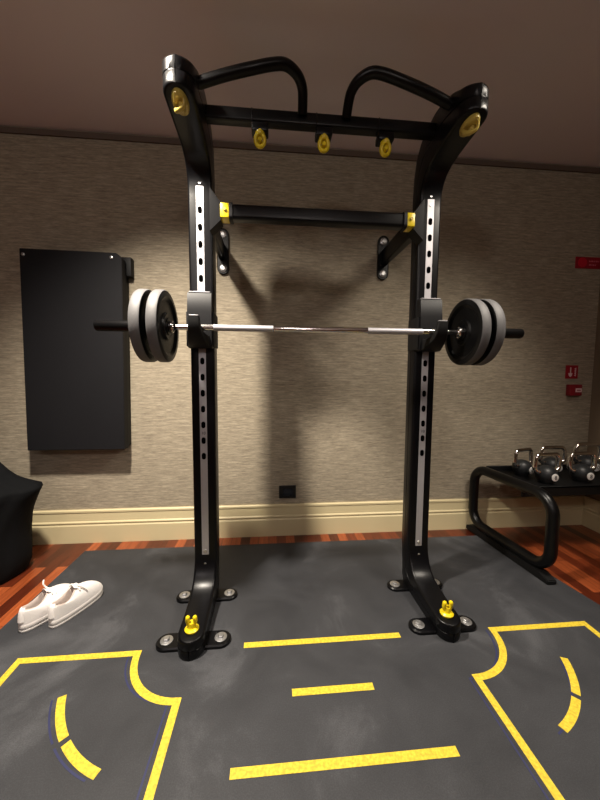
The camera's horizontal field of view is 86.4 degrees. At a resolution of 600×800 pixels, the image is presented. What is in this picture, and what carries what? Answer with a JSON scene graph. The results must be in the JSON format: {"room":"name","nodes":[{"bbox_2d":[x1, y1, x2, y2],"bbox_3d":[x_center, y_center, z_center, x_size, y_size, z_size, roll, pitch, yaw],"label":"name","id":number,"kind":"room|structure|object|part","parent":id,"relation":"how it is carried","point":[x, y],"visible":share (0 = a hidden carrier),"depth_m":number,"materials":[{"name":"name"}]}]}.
{"room":"gym","nodes":[
{"label":"gym","id":0,"kind":"room"},
{"bbox_2d":[0,125,599,510],"bbox_3d":[-0.476,-0.307,2.223,5.600,2.750,0.100,0,4,-5],"label":"wall","id":1,"kind":"structure","parent":0,"point":[323,415],"depth_m":2.21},
{"bbox_2d":[19,248,133,450],"bbox_3d":[-1.389,-0.299,2.030,0.630,1.226,0.124,0,4,-5],"label":"board","id":2,"kind":"object","parent":1,"relation":"attached to","point":[78,393],"visible":1,"depth_m":1.97,"materials":[{"name":"plastic"}]},
{"bbox_3d":[-1.404,-0.296,2.060,0.582,1.200,0.062,0,4,-5],"label":"backing frame","id":3,"kind":"part","parent":2,"relation":"part of","materials":[{"name":"black"}]},
{"bbox_2d":[279,485,295,497],"bbox_3d":[-0.089,0.654,2.275,0.120,0.092,0.011,0,4,-5],"label":"wall outlet","id":4,"kind":"object","parent":1,"relation":"attached to","point":[285,491],"visible":1,"depth_m":2.27,"materials":[{"name":"black plastic"}]},
{"bbox_2d":[0,126,599,173],"bbox_3d":[-0.462,-1.646,2.064,5.400,0.033,0.012,0,4,-5],"label":"trim","id":5,"kind":"structure","parent":1,"relation":"attached to","point":[3,129],"depth_m":2.09,"materials":[{"name":"brown paint"}]},
{"bbox_2d":[32,495,584,544],"bbox_3d":[-0.478,0.856,2.251,5.400,0.226,0.022,0,4,-5],"label":"baseboard","id":6,"kind":"structure","parent":1,"relation":"attached to","point":[259,520],"depth_m":2.28,"materials":[{"name":"paint"}]},
{"bbox_2d":[565,365,577,378],"bbox_3d":[2.041,-0.210,2.399,0.100,0.100,0.006,0,4,-5],"label":"sign","id":7,"kind":"object","parent":1,"relation":"attached to","point":[571,371],"visible":1,"depth_m":2.40,"materials":[{"name":"red plastic"}]},
{"bbox_2d":[566,384,581,395],"bbox_3d":[2.053,-0.074,2.392,0.097,0.084,0.042,0,4,-5],"label":"fire alarm","id":8,"kind":"object","parent":1,"relation":"attached to","point":[571,389],"visible":1,"depth_m":2.37,"materials":[{"name":"red plastic"}]},
{"bbox_2d":[575,257,599,268],"bbox_3d":[2.114,-1.006,2.342,0.200,0.082,0.008,0,4,-5],"label":"fire sign","id":9,"kind":"object","parent":1,"relation":"attached to","point":[580,262],"visible":1,"depth_m":2.34,"materials":[{"name":"red plastic"}]},
{"bbox_2d":[0,0,599,166],"bbox_3d":[-0.260,-1.547,-0.220,5.600,0.100,4.800,0,4,-5],"label":"ceiling","id":10,"kind":"structure","parent":0,"point":[76,65],"depth_m":1.53,"materials":[{"name":"paint"}]},
{"bbox_2d":[0,525,599,628],"bbox_3d":[-0.279,1.194,-0.010,5.400,0.100,4.600,0,4,-5],"label":"floor","id":11,"kind":"structure","parent":0,"point":[577,564],"depth_m":2.09,"materials":[{"name":"brown wood"}]},
{"bbox_2d":[0,462,42,585],"bbox_3d":[-1.841,0.661,1.779,0.734,0.668,0.448,0,4,-5],"label":"bean bag","id":12,"kind":"object","parent":11,"relation":"on","point":[18,494],"visible":1,"depth_m":1.76,"materials":[{"name":"black leather"}]},
{"bbox_2d":[0,535,599,799],"bbox_3d":[0.247,1.068,0.963,3.100,0.011,2.460,0,4,-5],"label":"exercise mat","id":13,"kind":"object","parent":11,"relation":"on","point":[322,688],"visible":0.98,"depth_m":1.16,"materials":[{"name":"rubber"}]},
{"bbox_2d":[17,580,70,632],"bbox_3d":[-1.182,0.930,1.506,0.093,0.163,0.257,2,5,18],"label":"sneaker","id":14,"kind":"object","parent":13,"relation":"on","point":[34,614],"visible":0.86,"depth_m":1.45,"materials":[{"name":"white fabric"}]},
{"bbox_2d":[48,580,102,628],"bbox_3d":[-1.079,0.942,1.535,0.093,0.136,0.257,2,5,16],"label":"sneaker","id":15,"kind":"object","parent":13,"relation":"on","point":[78,597],"visible":1,"depth_m":1.50,"materials":[{"name":"white fabric"}]},
{"bbox_2d":[156,54,488,661],"bbox_3d":[0.071,-0.166,1.718,1.410,2.332,1.021,0,4,-5],"label":"rack","id":16,"kind":"object","parent":13,"relation":"on","point":[460,115],"visible":1,"depth_m":1.47,"materials":[{"name":"black metal"}]},
{"bbox_3d":[-0.450,1.020,1.354,0.310,0.016,0.086,0,4,-5],"label":"floor plate","id":17,"kind":"part","parent":16,"relation":"part of","materials":[{"name":"black metal"}]},
{"bbox_3d":[-0.474,0.999,1.632,0.304,0.016,0.080,0,4,-5],"label":"floor plate","id":18,"kind":"part","parent":16,"relation":"part of","materials":[{"name":"black metal"}]},
{"bbox_3d":[-0.490,-0.957,1.819,0.052,0.110,0.580,0,4,-5],"label":"arm","id":19,"kind":"part","parent":16,"relation":"part of","materials":[{"name":"black metal"}]},
{"bbox_3d":[-0.166,-1.235,1.226,0.445,0.126,0.126,-1,5,-19],"label":"curved handle","id":20,"kind":"part","parent":16,"relation":"part of","materials":[{"name":"black metal"}]},
{"bbox_2d":[93,320,523,338],"bbox_3d":[0.095,-0.317,1.442,1.938,0.052,0.052,0,4,-5],"label":"barbell","id":21,"kind":"object","parent":16,"relation":"on","point":[99,325],"visible":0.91,"depth_m":1.42,"materials":[{"name":"silver metal"}]},
{"bbox_2d":[128,289,156,361],"bbox_3d":[-0.654,-0.317,1.376,0.048,0.306,0.306,0,4,-5],"label":"weight plate","id":22,"kind":"object","parent":21,"relation":"on","point":[138,300],"visible":0.44,"depth_m":1.25,"materials":[{"name":"black rubber"}]},
{"bbox_2d":[145,289,178,361],"bbox_3d":[-0.589,-0.317,1.381,0.048,0.306,0.306,0,4,-5],"label":"weight plate","id":23,"kind":"object","parent":21,"relation":"on","point":[160,306],"visible":0.96,"depth_m":1.31,"materials":[{"name":"black rubber"}]},
{"bbox_2d":[445,298,491,364],"bbox_3d":[0.779,-0.317,1.502,0.048,0.306,0.306,0,4,-5],"label":"weight plate","id":24,"kind":"object","parent":21,"relation":"on","point":[473,315],"visible":0.91,"depth_m":1.45,"materials":[{"name":"black rubber"}]},
{"bbox_2d":[471,299,505,365],"bbox_3d":[0.844,-0.317,1.508,0.048,0.306,0.306,0,4,-5],"label":"weight plate","id":25,"kind":"object","parent":21,"relation":"on","point":[498,320],"visible":0.29,"depth_m":1.38,"materials":[{"name":"black rubber"}]},
{"bbox_3d":[0.606,-0.956,1.915,0.052,0.110,0.580,0,4,-5],"label":"arm","id":26,"kind":"part","parent":16,"relation":"part of","materials":[{"name":"black metal"}]},
{"bbox_3d":[0.390,-1.235,1.275,0.445,0.126,0.126,1,4,9],"label":"curved handle","id":27,"kind":"part","parent":16,"relation":"part of","materials":[{"name":"black metal"}]},
{"bbox_3d":[0.622,0.999,1.729,0.304,0.016,0.080,0,4,-5],"label":"floor plate","id":28,"kind":"part","parent":16,"relation":"part of","materials":[{"name":"black metal"}]},
{"bbox_3d":[0.646,1.020,1.451,0.310,0.016,0.086,0,4,-5],"label":"floor plate","id":29,"kind":"part","parent":16,"relation":"part of","materials":[{"name":"black metal"}]},
{"bbox_2d":[466,464,599,584],"bbox_3d":[1.747,0.734,2.084,0.956,0.506,0.667,0,4,-5],"label":"stand","id":30,"kind":"object","parent":11,"relation":"on","point":[529,486],"visible":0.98,"depth_m":1.99,"materials":[{"name":"black metal"}]},
{"bbox_3d":[1.323,0.963,2.067,0.056,0.046,0.665,0,4,-9],"label":"foot rail","id":31,"kind":"part","parent":30,"relation":"part of","materials":[{"name":"black metal"}]},
{"bbox_2d":[512,447,533,475],"bbox_3d":[1.525,0.421,2.189,0.165,0.190,0.130,1,5,12],"label":"kettlebell","id":32,"kind":"object","parent":30,"relation":"on","point":[521,467],"visible":0.98,"depth_m":2.15,"materials":[{"name":"metal"}]},
{"bbox_3d":[1.525,0.397,2.187,0.197,0.142,0.030,-2,5,-24],"label":"handle","id":33,"kind":"part","parent":32,"relation":"part of","materials":[{"name":"silver metal"}]},
{"bbox_2d":[532,452,561,483],"bbox_3d":[1.578,0.430,2.043,0.169,0.194,0.132,-4,6,-44],"label":"kettlebell","id":34,"kind":"object","parent":30,"relation":"on","point":[547,474],"visible":1,"depth_m":2.02,"materials":[{"name":"metal"}]},
{"bbox_3d":[1.578,0.406,2.041,0.201,0.145,0.030,0,4,-8],"label":"handle","id":35,"kind":"part","parent":34,"relation":"part of","materials":[{"name":"silver metal"}]},
{"bbox_2d":[499,469,599,496],"bbox_3d":[1.763,0.550,2.162,0.840,0.060,0.345,0,4,-5],"label":"shelf","id":36,"kind":"object","parent":30,"relation":"on","point":[565,485],"depth_m":2.01,"materials":[{"name":"black metal"}]},
{"bbox_2d":[538,445,566,472],"bbox_3d":[1.775,0.416,2.251,0.169,0.194,0.132,3,5,33],"label":"kettlebell","id":37,"kind":"object","parent":30,"relation":"on","point":[551,461],"visible":0.51,"depth_m":2.23,"materials":[{"name":"metal"}]},
{"bbox_2d":[567,451,596,481],"bbox_3d":[1.831,0.430,2.075,0.169,0.194,0.132,3,5,31],"label":"kettlebell","id":38,"kind":"object","parent":30,"relation":"on","point":[578,472],"visible":1,"depth_m":2.06,"materials":[{"name":"metal"}]},
{"bbox_2d":[572,442,599,472],"bbox_3d":[2.035,0.405,2.262,0.190,0.217,0.147,3,5,30],"label":"kettlebell","id":39,"kind":"object","parent":30,"relation":"on","point":[586,460],"visible":0.69,"depth_m":2.24,"materials":[{"name":"metal"}]},
{"bbox_2d":[584,287,599,500],"bbox_3d":[2.469,-0.126,0.130,0.100,2.750,4.600,0,4,-5],"label":"wall","id":40,"kind":"structure","parent":0,"point":[594,420],"depth_m":2.39,"materials":[{"name":"brown wallpaper"}]},
{"bbox_2d":[582,496,599,532],"bbox_3d":[2.402,1.033,0.203,0.022,0.226,4.578,0,4,-5],"label":"baseboard","id":41,"kind":"structure","parent":40,"relation":"attached to","point":[590,514],"depth_m":2.41,"materials":[{"name":"paint"}]}
]}

